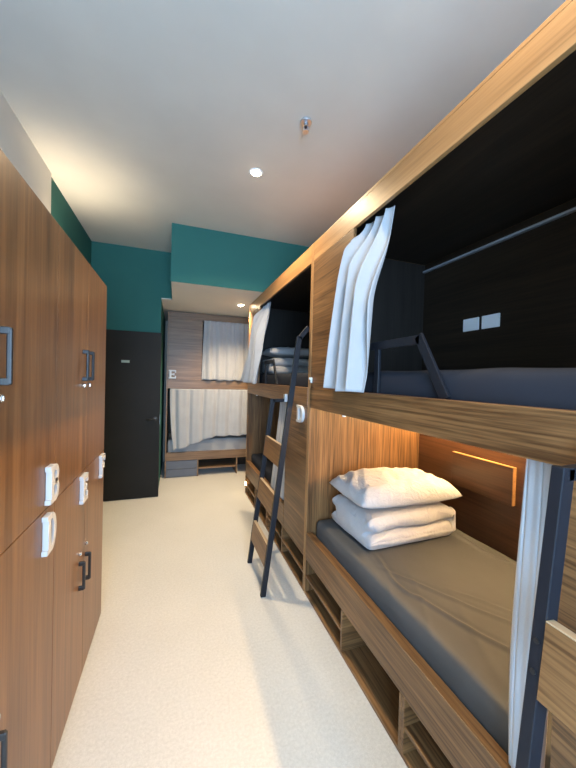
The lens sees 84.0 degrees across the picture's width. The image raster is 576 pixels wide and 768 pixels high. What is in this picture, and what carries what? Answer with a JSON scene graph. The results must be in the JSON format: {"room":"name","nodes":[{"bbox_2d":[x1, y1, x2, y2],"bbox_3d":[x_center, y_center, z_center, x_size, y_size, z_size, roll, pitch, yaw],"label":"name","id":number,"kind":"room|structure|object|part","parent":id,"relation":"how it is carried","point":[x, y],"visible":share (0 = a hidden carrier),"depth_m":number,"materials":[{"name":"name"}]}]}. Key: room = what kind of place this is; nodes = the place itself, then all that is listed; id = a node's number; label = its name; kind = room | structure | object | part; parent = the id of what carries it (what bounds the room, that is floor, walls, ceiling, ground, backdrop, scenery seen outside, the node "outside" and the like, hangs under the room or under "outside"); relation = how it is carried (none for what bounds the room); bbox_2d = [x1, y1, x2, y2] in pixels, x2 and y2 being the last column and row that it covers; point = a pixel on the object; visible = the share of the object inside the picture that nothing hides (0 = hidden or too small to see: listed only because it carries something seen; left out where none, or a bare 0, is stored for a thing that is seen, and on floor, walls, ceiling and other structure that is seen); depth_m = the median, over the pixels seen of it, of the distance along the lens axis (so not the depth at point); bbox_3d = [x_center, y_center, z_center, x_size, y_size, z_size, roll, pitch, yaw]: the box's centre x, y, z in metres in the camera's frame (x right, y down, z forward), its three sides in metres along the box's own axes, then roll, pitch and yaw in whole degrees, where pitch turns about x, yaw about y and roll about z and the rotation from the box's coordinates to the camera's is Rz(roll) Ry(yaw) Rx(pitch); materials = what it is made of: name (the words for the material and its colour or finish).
{"room":"dormitory","nodes":[
{"label":"dormitory","id":0,"kind":"room"},
{"bbox_2d":[0,91,91,264],"bbox_3d":[-1.370,-0.066,0.881,0.135,3.030,5.970,1,1,-19],"label":"wall","id":1,"kind":"structure","parent":0,"point":[15,143],"depth_m":2.21,"materials":[{"name":"paint"}]},
{"bbox_2d":[91,241,171,487],"bbox_3d":[-2.222,-0.147,4.655,0.980,3.030,1.720,1,1,-19],"label":"wall","id":2,"kind":"structure","parent":0,"point":[136,280],"depth_m":3.86,"materials":[{"name":"teal paint"}]},
{"bbox_2d":[103,329,161,500],"bbox_3d":[-1.927,0.375,3.802,0.754,2.016,0.105,1,1,-19],"label":"door","id":3,"kind":"structure","parent":2,"relation":"in","point":[133,358],"depth_m":3.83,"materials":[{"name":"black metal"}]},
{"bbox_2d":[171,223,308,295],"bbox_3d":[-0.674,-1.332,4.727,1.940,0.580,2.550,1,1,-19],"label":"wall","id":4,"kind":"structure","parent":2,"relation":"attached to","point":[200,256],"depth_m":3.39,"materials":[{"name":"teal paint"}]},
{"bbox_2d":[163,321,167,461],"bbox_3d":[-1.187,0.151,5.915,2.060,2.450,0.040,1,1,-19],"label":"wall","id":5,"kind":"structure","parent":0,"point":[166,323],"depth_m":5.56,"materials":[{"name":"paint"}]},
{"bbox_2d":[161,281,262,323],"bbox_3d":[-0.733,-1.048,4.696,2.060,0.010,2.504,1,1,-19],"label":"ceiling","id":6,"kind":"structure","parent":0,"point":[186,297],"depth_m":3.98,"materials":[{"name":"beige paint"}]},
{"bbox_2d":[52,462,407,767],"bbox_3d":[-0.300,1.509,2.153,3.020,0.100,7.790,1,1,-19],"label":"floor","id":7,"kind":"structure","parent":0,"point":[187,665],"depth_m":1.69,"materials":[{"name":"beige carpet"}]},
{"bbox_2d":[0,149,58,767],"bbox_3d":[-1.012,0.444,0.877,0.556,2.030,0.420,1,1,-19],"label":"locker","id":8,"kind":"object","parent":7,"relation":"on","point":[29,233],"visible":1,"depth_m":0.93,"materials":[{"name":"brown wood"}]},
{"bbox_3d":[-0.715,0.934,0.796,0.028,0.138,0.012,1,1,-19],"label":"handle","id":9,"kind":"part","parent":8,"relation":"part of","materials":[{"name":"grey metal"}]},
{"bbox_3d":[-0.688,-0.068,0.780,0.028,0.143,0.012,1,1,-19],"label":"handle","id":10,"kind":"part","parent":8,"relation":"part of","materials":[{"name":"grey metal"}]},
{"bbox_3d":[-0.797,0.928,0.964,0.018,1.004,0.420,1,1,-19],"label":"door","id":11,"kind":"part","parent":8,"relation":"part of","materials":[{"name":"brown wood"}]},
{"bbox_3d":[-0.770,-0.071,0.949,0.018,0.990,0.420,1,1,-19],"label":"door","id":12,"kind":"part","parent":8,"relation":"part of","materials":[{"name":"brown wood"}]},
{"bbox_2d":[50,225,89,767],"bbox_3d":[-1.151,0.434,1.272,0.556,2.030,0.414,1,1,-19],"label":"locker","id":13,"kind":"object","parent":7,"relation":"on","point":[73,356],"visible":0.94,"depth_m":1.31,"materials":[{"name":"brown wood"}]},
{"bbox_3d":[-0.935,0.918,1.359,0.018,1.004,0.414,1,1,-19],"label":"door","id":14,"kind":"part","parent":13,"relation":"part of","materials":[{"name":"brown wood"}]},
{"bbox_3d":[-0.908,-0.081,1.344,0.018,0.990,0.414,1,1,-19],"label":"door","id":15,"kind":"part","parent":13,"relation":"part of","materials":[{"name":"brown wood"}]},
{"bbox_3d":[-0.955,0.889,1.484,0.028,0.133,0.012,1,1,-19],"label":"handle","id":16,"kind":"part","parent":13,"relation":"part of","materials":[{"name":"brown metal"}]},
{"bbox_3d":[-0.930,-0.086,1.474,0.028,0.143,0.012,1,1,-19],"label":"handle","id":17,"kind":"part","parent":13,"relation":"part of","materials":[{"name":"grey metal"}]},
{"bbox_2d":[82,264,106,670],"bbox_3d":[-1.290,0.424,1.668,0.556,2.030,0.422,1,1,-19],"label":"locker","id":18,"kind":"object","parent":7,"relation":"on","point":[97,289],"visible":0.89,"depth_m":1.72,"materials":[{"name":"brown wood"}]},
{"bbox_3d":[-0.990,0.898,1.583,0.028,0.136,0.012,1,1,-19],"label":"handle","id":19,"kind":"part","parent":18,"relation":"part of","materials":[{"name":"brown metal"}]},
{"bbox_3d":[-0.964,-0.088,1.568,0.028,0.143,0.012,1,1,-19],"label":"handle","id":20,"kind":"part","parent":18,"relation":"part of","materials":[{"name":"brown metal"}]},
{"bbox_3d":[-1.074,0.908,1.756,0.018,1.004,0.422,1,1,-19],"label":"door","id":21,"kind":"part","parent":18,"relation":"part of","materials":[{"name":"brown wood"}]},
{"bbox_3d":[-1.047,-0.091,1.740,0.018,0.990,0.422,1,1,-19],"label":"door","id":22,"kind":"part","parent":18,"relation":"part of","materials":[{"name":"brown wood"}]},
{"bbox_2d":[164,311,248,477],"bbox_3d":[-0.984,0.170,5.420,1.995,2.438,0.968,1,1,-19],"label":"bunk","id":23,"kind":"object","parent":7,"relation":"on","point":[185,331],"visible":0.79,"depth_m":4.76,"materials":[{"name":"brown wood"}]},
{"bbox_3d":[-1.920,0.150,5.102,0.018,2.438,0.950,1,1,-19],"label":"panel","id":24,"kind":"part","parent":23,"relation":"part of","materials":[{"name":"brown wood"}]},
{"bbox_3d":[-1.643,1.192,4.936,0.434,0.121,0.396,1,1,-19],"label":"drawer","id":25,"kind":"part","parent":23,"relation":"part of","materials":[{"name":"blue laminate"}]},
{"bbox_3d":[-1.646,1.315,4.938,0.434,0.114,0.396,1,1,-19],"label":"drawer","id":26,"kind":"part","parent":23,"relation":"part of","materials":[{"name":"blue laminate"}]},
{"bbox_3d":[-1.514,-0.505,4.734,0.476,0.889,0.018,1,1,-19],"label":"entry panel","id":27,"kind":"part","parent":23,"relation":"part of","materials":[{"name":"brown wood"}]},
{"bbox_3d":[-1.141,0.159,5.868,1.958,2.438,0.020,1,1,-19],"label":"panel","id":28,"kind":"part","parent":23,"relation":"part of","materials":[{"name":"brown wood"}]},
{"bbox_3d":[-0.861,1.087,5.013,1.958,0.120,0.042,1,1,-19],"label":"rail","id":29,"kind":"part","parent":23,"relation":"part of","materials":[{"name":"brown wood"}]},
{"bbox_2d":[167,431,245,451],"bbox_3d":[-1.011,0.958,5.449,1.938,0.257,0.875,1,1,-19],"label":"mattress","id":30,"kind":"object","parent":23,"relation":"on","point":[228,442],"visible":0.23,"depth_m":4.96,"materials":[{"name":"grey fabric"}]},
{"bbox_3d":[-0.831,0.019,4.992,1.958,0.129,0.032,1,1,-19],"label":"rail","id":31,"kind":"part","parent":23,"relation":"part of","materials":[{"name":"brown wood"}]},
{"bbox_2d":[170,389,247,449],"bbox_3d":[-0.819,0.537,4.964,1.916,0.900,0.049,1,1,-19],"label":"curtain","id":32,"kind":"object","parent":23,"relation":"hanging from","point":[196,415],"visible":0.57,"depth_m":4.82,"materials":[{"name":"white fabric"}]},
{"bbox_2d":[198,458,235,468],"bbox_3d":[-1.167,1.273,5.156,0.568,0.016,0.498,1,1,-19],"label":"shelf","id":33,"kind":"object","parent":23,"relation":"attached to","point":[218,462],"depth_m":5.11,"materials":[{"name":"brown wood"}]},
{"bbox_2d":[202,321,248,380],"bbox_3d":[-0.583,-0.486,5.021,1.477,0.895,0.047,1,1,-19],"label":"curtain","id":34,"kind":"object","parent":23,"relation":"hanging from","point":[225,344],"visible":0.52,"depth_m":4.89,"materials":[{"name":"white fabric"}]},
{"bbox_2d":[247,326,309,596],"bbox_3d":[-0.088,0.522,2.436,0.313,1.879,0.451,1,1,-19],"label":"ladder","id":35,"kind":"object","parent":7,"relation":"on","point":[275,451],"visible":1,"depth_m":2.25,"materials":[{"name":"metal"}]},
{"bbox_2d":[245,244,312,590],"bbox_3d":[0.251,0.232,3.360,0.984,2.446,2.030,1,1,-19],"label":"bunk","id":36,"kind":"object","parent":7,"relation":"on","point":[289,295],"visible":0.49,"depth_m":3.11,"materials":[{"name":"brown wood"}]},
{"bbox_2d":[246,483,254,497],"bbox_3d":[-0.255,1.308,3.997,0.447,0.016,0.505,1,1,-19],"label":"shelf","id":37,"kind":"object","parent":36,"relation":"attached to","point":[250,486],"depth_m":4.00,"materials":[{"name":"brown wood"}]},
{"bbox_3d":[-0.409,-0.453,3.891,0.018,0.873,0.522,1,1,-19],"label":"entry panel","id":38,"kind":"part","parent":36,"relation":"part of","materials":[{"name":"brown wood"}]},
{"bbox_2d":[240,302,270,383],"bbox_3d":[-0.373,-0.442,3.679,0.174,0.879,0.666,1,1,-25],"label":"curtain","id":39,"kind":"object","parent":36,"relation":"hanging from","point":[260,320],"visible":1,"depth_m":3.53,"materials":[{"name":"white fabric"}]},
{"bbox_2d":[251,453,272,483],"bbox_3d":[0.253,1.020,3.385,0.888,0.194,1.978,1,1,-19],"label":"mattress","id":40,"kind":"object","parent":36,"relation":"on","point":[256,458],"visible":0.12,"depth_m":3.72,"materials":[{"name":"grey fabric"}]},
{"bbox_3d":[-0.271,1.094,3.441,0.048,0.168,1.536,1,1,-19],"label":"rail","id":41,"kind":"part","parent":36,"relation":"part of","materials":[{"name":"brown wood"}]},
{"bbox_3d":[-0.177,-0.120,3.290,0.014,0.267,0.493,1,1,-19],"label":"guard rail","id":42,"kind":"part","parent":36,"relation":"part of","materials":[{"name":"metal"}]},
{"bbox_3d":[-0.014,1.440,3.297,0.451,0.018,1.993,1,1,-19],"label":"board","id":43,"kind":"part","parent":36,"relation":"part of","materials":[{"name":"brown wood"}]},
{"bbox_2d":[267,515,281,537],"bbox_3d":[0.078,1.331,3.046,0.447,0.016,0.469,1,1,-19],"label":"shelf","id":44,"kind":"object","parent":36,"relation":"attached to","point":[278,528],"depth_m":2.96,"materials":[{"name":"brown wood"}]},
{"bbox_3d":[-0.176,0.071,3.206,0.034,0.137,1.993,1,1,-19],"label":"rail","id":45,"kind":"part","parent":36,"relation":"part of","materials":[{"name":"brown wood"}]},
{"bbox_3d":[-0.070,0.208,4.313,0.960,2.446,0.018,1,1,-19],"label":"panel","id":46,"kind":"part","parent":36,"relation":"part of","materials":[{"name":"brown wood"}]},
{"bbox_2d":[271,402,286,499],"bbox_3d":[-0.075,0.579,2.963,0.044,0.875,0.478,1,1,-19],"label":"curtain","id":47,"kind":"object","parent":36,"relation":"hanging from","point":[282,411],"visible":0.45,"depth_m":2.94,"materials":[{"name":"white fabric"}]},
{"bbox_3d":[0.294,-0.983,3.345,0.962,0.016,1.994,1,1,-19],"label":"panel","id":48,"kind":"part","parent":36,"relation":"part of","materials":[{"name":"brown wood"}]},
{"bbox_2d":[259,373,307,386],"bbox_3d":[0.280,-0.005,3.364,0.892,0.194,1.970,1,1,-19],"label":"mattress","id":49,"kind":"object","parent":36,"relation":"on","point":[302,378],"visible":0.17,"depth_m":2.89,"materials":[{"name":"grey fabric"}]},
{"bbox_2d":[262,358,308,373],"bbox_3d":[0.023,-0.219,4.055,0.627,0.204,0.427,1,1,-19],"label":"duvet","id":50,"kind":"object","parent":49,"relation":"on","point":[283,365],"visible":0.48,"depth_m":3.84,"materials":[{"name":"white fabric"}]},
{"bbox_2d":[262,347,308,357],"bbox_3d":[0.031,-0.398,4.049,0.666,0.142,0.419,1,1,-19],"label":"pillow","id":51,"kind":"object","parent":50,"relation":"on","point":[279,352],"visible":0.79,"depth_m":3.86,"materials":[{"name":"white fabric"}]},
{"bbox_2d":[282,538,302,571],"bbox_3d":[0.240,1.343,2.582,0.447,0.016,0.478,1,1,-19],"label":"shelf","id":52,"kind":"object","parent":36,"relation":"attached to","point":[290,545],"depth_m":2.54,"materials":[{"name":"brown wood"}]},
{"bbox_3d":[0.058,0.680,2.489,0.018,1.043,0.456,1,1,-19],"label":"entry panel","id":53,"kind":"part","parent":36,"relation":"part of","materials":[{"name":"brown wood"}]},
{"bbox_2d":[304,0,575,767],"bbox_3d":[0.923,0.280,1.438,0.984,2.446,2.030,1,1,-19],"label":"bunk","id":54,"kind":"object","parent":7,"relation":"on","point":[478,270],"visible":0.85,"depth_m":1.63,"materials":[{"name":"brown wood"}]},
{"bbox_2d":[306,573,340,629],"bbox_3d":[0.418,1.356,2.075,0.447,0.016,0.505,1,1,-19],"label":"shelf","id":55,"kind":"object","parent":54,"relation":"attached to","point":[324,595],"depth_m":2.01,"materials":[{"name":"brown wood"}]},
{"bbox_3d":[0.263,-0.405,1.969,0.018,0.873,0.522,1,1,-19],"label":"entry panel","id":56,"kind":"part","parent":54,"relation":"part of","materials":[{"name":"brown wood"}]},
{"bbox_2d":[323,206,394,392],"bbox_3d":[0.339,-0.395,1.696,0.157,0.873,0.494,1,1,-19],"label":"curtain","id":57,"kind":"object","parent":54,"relation":"hanging from","point":[346,368],"visible":1,"depth_m":1.59,"materials":[{"name":"white fabric"}]},
{"bbox_3d":[0.602,0.256,2.391,0.960,2.446,0.018,1,1,-19],"label":"panel","id":58,"kind":"part","parent":54,"relation":"part of","materials":[{"name":"brown wood"}]},
{"bbox_3d":[0.659,1.488,1.375,0.451,0.018,1.993,1,1,-19],"label":"board","id":59,"kind":"part","parent":54,"relation":"part of","materials":[{"name":"brown wood"}]},
{"bbox_3d":[0.402,1.142,1.519,0.048,0.168,1.536,1,1,-19],"label":"rail","id":60,"kind":"part","parent":54,"relation":"part of","materials":[{"name":"brown wood"}]},
{"bbox_3d":[0.496,-0.072,1.367,0.014,0.267,0.493,1,1,-19],"label":"guard rail","id":61,"kind":"part","parent":54,"relation":"part of","materials":[{"name":"metal"}]},
{"bbox_2d":[405,721,453,767],"bbox_3d":[0.751,1.379,1.124,0.447,0.016,0.469,1,1,-19],"label":"shelf","id":62,"kind":"object","parent":54,"relation":"attached to","point":[428,749],"depth_m":1.21,"materials":[{"name":"brown wood"}]},
{"bbox_2d":[316,518,551,767],"bbox_3d":[0.926,1.065,1.462,0.885,0.201,1.978,1,1,-19],"label":"mattress","id":63,"kind":"object","parent":54,"relation":"on","point":[451,596],"visible":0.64,"depth_m":1.43,"materials":[{"name":"grey fabric"}]},
{"bbox_2d":[332,494,455,549],"bbox_3d":[0.682,0.851,2.101,0.666,0.208,0.442,1,1,-21],"label":"duvet","id":64,"kind":"object","parent":63,"relation":"on","point":[379,528],"visible":0.7,"depth_m":1.92,"materials":[{"name":"white fabric"}]},
{"bbox_2d":[329,467,461,508],"bbox_3d":[0.687,0.656,2.096,0.714,0.181,0.438,1,1,-18],"label":"pillow","id":65,"kind":"object","parent":64,"relation":"on","point":[381,487],"visible":1,"depth_m":1.94,"materials":[{"name":"white fabric"}]},
{"bbox_3d":[0.496,0.119,1.284,0.034,0.137,1.993,1,1,-19],"label":"rail","id":66,"kind":"part","parent":54,"relation":"part of","materials":[{"name":"brown wood"}]},
{"bbox_3d":[0.967,-0.934,1.422,0.962,0.016,1.994,1,1,-19],"label":"panel","id":67,"kind":"part","parent":54,"relation":"part of","materials":[{"name":"brown wood"}]},
{"bbox_2d":[364,368,575,409],"bbox_3d":[0.952,0.043,1.442,0.892,0.194,1.971,1,1,-19],"label":"mattress","id":68,"kind":"object","parent":54,"relation":"on","point":[555,388],"visible":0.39,"depth_m":0.99,"materials":[{"name":"grey fabric"}]},
{"bbox_2d":[463,317,478,331],"bbox_3d":[1.201,-0.389,2.100,0.010,0.082,0.116,1,1,-19],"label":"power socket","id":69,"kind":"object","parent":54,"relation":"attached to","point":[470,324],"depth_m":2.10,"materials":[{"name":"white plastic"}]},
{"bbox_2d":[451,452,512,505],"bbox_3d":[1.210,0.580,2.012,0.024,0.213,0.420,1,1,-19],"label":"shelf","id":70,"kind":"object","parent":54,"relation":"attached to","point":[489,478],"depth_m":1.98,"materials":[{"name":"brown wood"}]},
{"bbox_2d":[481,313,499,328],"bbox_3d":[1.246,-0.386,1.969,0.010,0.082,0.118,1,1,-19],"label":"power socket","id":71,"kind":"object","parent":54,"relation":"attached to","point":[488,320],"depth_m":1.96,"materials":[{"name":"white plastic"}]},
{"bbox_3d":[1.384,0.168,1.596,0.014,2.170,1.994,1,1,-19],"label":"panel","id":72,"kind":"part","parent":54,"relation":"part of","materials":[{"name":"brown wood"}]},
{"bbox_2d":[508,459,551,767],"bbox_3d":[0.662,0.631,0.859,0.044,0.875,0.097,1,1,-19],"label":"curtain","id":73,"kind":"object","parent":54,"relation":"hanging from","point":[537,474],"visible":0.5,"depth_m":0.87,"materials":[{"name":"white fabric"}]},
{"bbox_3d":[0.730,0.728,0.567,0.018,1.043,0.456,1,1,-19],"label":"entry panel","id":74,"kind":"part","parent":54,"relation":"part of","materials":[{"name":"brown wood"}]},
{"bbox_2d":[515,464,575,767],"bbox_3d":[0.604,0.572,0.461,0.313,1.879,0.451,1,1,-19],"label":"ladder","id":75,"kind":"object","parent":7,"relation":"on","point":[550,684],"visible":1,"depth_m":0.64,"materials":[{"name":"metal"}]},
{"bbox_2d":[0,0,565,252],"bbox_3d":[-0.215,-1.619,2.104,3.020,0.100,7.790,1,1,-19],"label":"ceiling","id":76,"kind":"structure","parent":0,"point":[146,117],"depth_m":1.73,"materials":[{"name":"white paint"}]},
{"bbox_2d":[249,168,262,176],"bbox_3d":[-0.238,-1.566,2.378,0.100,0.015,0.100,1,1,-19],"label":"recessed light","id":77,"kind":"object","parent":76,"relation":"in","point":[255,172],"visible":1,"depth_m":2.37,"materials":[{"name":"white plastic"}]},
{"bbox_2d":[300,117,311,133],"bbox_3d":[0.106,-1.526,1.896,0.068,0.064,0.068,1,1,-19],"label":"sprinkler head","id":78,"kind":"object","parent":76,"relation":"attached to","point":[305,122],"visible":1,"depth_m":1.89}
]}

